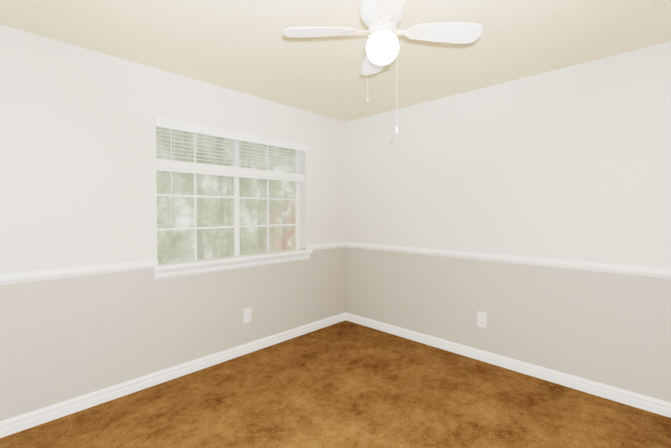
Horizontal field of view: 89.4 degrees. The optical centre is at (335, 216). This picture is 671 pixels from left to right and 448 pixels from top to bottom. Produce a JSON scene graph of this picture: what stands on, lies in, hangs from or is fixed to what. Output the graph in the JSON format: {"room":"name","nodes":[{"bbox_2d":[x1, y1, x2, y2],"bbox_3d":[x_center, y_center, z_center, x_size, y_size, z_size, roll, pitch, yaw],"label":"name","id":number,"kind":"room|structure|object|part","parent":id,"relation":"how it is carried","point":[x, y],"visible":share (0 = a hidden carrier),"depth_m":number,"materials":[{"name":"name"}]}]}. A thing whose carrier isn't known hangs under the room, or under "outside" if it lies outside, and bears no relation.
{"room":"empty bedroom","nodes":[
{"label":"empty bedroom","id":0,"kind":"room"},
{"bbox_2d":[0,25,345,420],"bbox_3d":[-1.210,0.072,2.923,0.160,2.440,3.993,1,1,44],"label":"wall","id":1,"kind":"structure","parent":0,"point":[78,187],"depth_m":2.41,"materials":[{"name":"paint"}]},
{"bbox_2d":[0,260,157,284],"bbox_3d":[-1.889,0.371,2.094,0.022,0.064,1.472,1,1,44],"label":"trim","id":2,"kind":"structure","parent":1,"relation":"attached to","point":[22,277],"depth_m":2.24,"materials":[{"name":"white wood"}]},
{"bbox_2d":[0,313,343,437],"bbox_3d":[-1.151,1.248,2.874,0.018,0.090,3.600,1,1,44],"label":"baseboard","id":3,"kind":"structure","parent":1,"relation":"attached to","point":[89,400],"depth_m":2.55,"materials":[{"name":"white wood"}]},
{"bbox_2d":[152,127,312,279],"bbox_3d":[-0.885,-0.153,3.213,0.212,1.256,1.613,1,1,44],"label":"window","id":4,"kind":"structure","parent":1,"relation":"in","point":[218,168],"depth_m":3.12,"materials":[{"name":"white wood"}]},
{"bbox_3d":[-1.209,-0.181,2.977,0.003,1.123,0.707,1,1,44],"label":"sash glass","id":5,"kind":"part","parent":4,"relation":"part of","materials":[{"name":"clear glass"}]},
{"bbox_3d":[-1.195,-0.191,2.985,0.022,1.149,0.761,1,1,44],"label":"window sash","id":6,"kind":"part","parent":4,"relation":"part of","materials":[{"name":"white plastic"}]},
{"bbox_3d":[-0.884,-0.417,3.196,0.048,0.090,1.514,1,1,44],"label":"window blind bottom rail","id":7,"kind":"part","parent":4,"relation":"part of","materials":[{"name":"white plastic"}]},
{"bbox_3d":[-0.695,-0.190,3.546,0.003,1.123,0.718,1,1,44],"label":"sash glass","id":8,"kind":"part","parent":4,"relation":"part of","materials":[{"name":"clear glass"}]},
{"bbox_3d":[-0.692,-0.200,3.543,0.022,1.149,0.740,1,1,44],"label":"window sash","id":9,"kind":"part","parent":4,"relation":"part of","materials":[{"name":"white plastic"}]},
{"bbox_3d":[-0.947,-0.195,3.260,0.056,1.173,1.526,1,1,44],"label":"frame","id":10,"kind":"part","parent":4,"relation":"part of","materials":[{"name":"white wood"}]},
{"bbox_2d":[243,307,250,322],"bbox_3d":[-0.832,0.930,3.206,0.008,0.136,0.083,1,1,44],"label":"electrical outlet","id":11,"kind":"object","parent":1,"relation":"attached to","point":[247,314],"visible":1,"depth_m":3.20,"materials":[{"name":"white plastic"}]},
{"bbox_2d":[306,242,343,249],"bbox_3d":[-0.107,0.342,3.938,0.022,0.064,0.602,1,1,44],"label":"trim","id":12,"kind":"structure","parent":1,"relation":"attached to","point":[339,244],"depth_m":3.92,"materials":[{"name":"white wood"}]},
{"bbox_2d":[0,320,670,447],"bbox_3d":[0.196,1.343,1.584,4.070,0.060,3.993,1,1,44],"label":"floor","id":13,"kind":"structure","parent":0,"point":[345,384],"depth_m":2.29,"materials":[{"name":"carpet"}]},
{"bbox_2d":[0,0,670,121],"bbox_3d":[0.196,-1.167,1.545,4.070,0.080,3.993,1,1,44],"label":"ceiling","id":14,"kind":"structure","parent":0,"point":[248,47],"depth_m":2.20,"materials":[{"name":"beige paint"}]},
{"bbox_2d":[283,0,482,132],"bbox_3d":[0.237,-0.777,1.716,0.762,0.705,0.762,1,1,44],"label":"fan","id":15,"kind":"object","parent":14,"relation":"hanging from","point":[381,19],"visible":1,"depth_m":1.68,"materials":[{"name":"white plastic"}]},
{"bbox_3d":[-0.088,-0.932,1.710,0.299,0.038,0.298,1,1,44],"label":"blade","id":16,"kind":"part","parent":15,"relation":"part of","materials":[{"name":"white wood"}]},
{"bbox_3d":[0.233,-0.937,2.039,0.298,0.038,0.299,1,1,44],"label":"blade","id":17,"kind":"part","parent":15,"relation":"part of","materials":[{"name":"white"}]},
{"bbox_3d":[0.237,-0.844,1.715,0.166,0.138,0.166,1,1,44],"label":"light globe","id":18,"kind":"part","parent":15,"relation":"part of"},
{"bbox_3d":[0.241,-0.927,1.388,0.298,0.038,0.299,1,1,44],"label":"blade","id":19,"kind":"part","parent":15,"relation":"part of","materials":[{"name":"white"}]},
{"bbox_3d":[0.563,-0.932,1.718,0.299,0.038,0.298,1,1,44],"label":"blade","id":20,"kind":"part","parent":15,"relation":"part of","materials":[{"name":"white wood"}]},
{"bbox_2d":[345,41,670,402],"bbox_3d":[1.528,0.071,2.943,3.750,2.440,0.160,1,1,44],"label":"wall","id":21,"kind":"structure","parent":0,"point":[573,163],"depth_m":2.75,"materials":[{"name":"paint"}]},
{"bbox_2d":[477,311,486,327],"bbox_3d":[1.315,0.923,3.045,0.083,0.136,0.008,1,1,44],"label":"electrical outlet","id":22,"kind":"object","parent":21,"relation":"attached to","point":[481,319],"visible":1,"depth_m":3.04,"materials":[{"name":"white plastic"}]},
{"bbox_2d":[344,242,670,278],"bbox_3d":[1.464,0.358,2.882,3.750,0.064,0.022,1,1,44],"label":"trim","id":23,"kind":"structure","parent":21,"relation":"attached to","point":[569,264],"depth_m":2.75,"materials":[{"name":"white wood"}]},
{"bbox_2d":[344,312,670,417],"bbox_3d":[1.466,1.247,2.898,3.750,0.090,0.018,1,1,44],"label":"baseboard","id":24,"kind":"structure","parent":21,"relation":"attached to","point":[661,407],"depth_m":2.76,"materials":[{"name":"white wood"}]},
{"label":"outside","id":25,"kind":"structure","parent":0,"visible":0},
{"bbox_2d":[156,127,294,263],"bbox_3d":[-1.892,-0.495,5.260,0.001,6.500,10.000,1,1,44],"label":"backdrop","id":26,"kind":"structure","parent":25,"point":[219,203],"depth_m":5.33,"materials":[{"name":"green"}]},
{"bbox_3d":[-0.883,-0.754,3.190,0.054,0.050,1.518,1,1,44],"label":"rail","id":27,"kind":"object","parent":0,"visible":0},
{"bbox_2d":[155,116,308,151],"bbox_3d":[-0.842,-0.744,3.163,0.018,0.077,1.556,1,1,44],"label":"blind valance","id":28,"kind":"object","parent":27,"relation":"attached to","point":[167,123],"visible":0.95,"depth_m":3.01,"materials":[{"name":"white plastic"}]},
{"bbox_2d":[170,129,300,220],"bbox_3d":[-0.867,-0.354,3.208,0.070,0.753,1.350,1,1,44],"label":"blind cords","id":29,"kind":"object","parent":27,"relation":"hanging from","point":[174,166],"visible":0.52,"depth_m":2.71,"materials":[{"name":"white plastic"}]}
]}

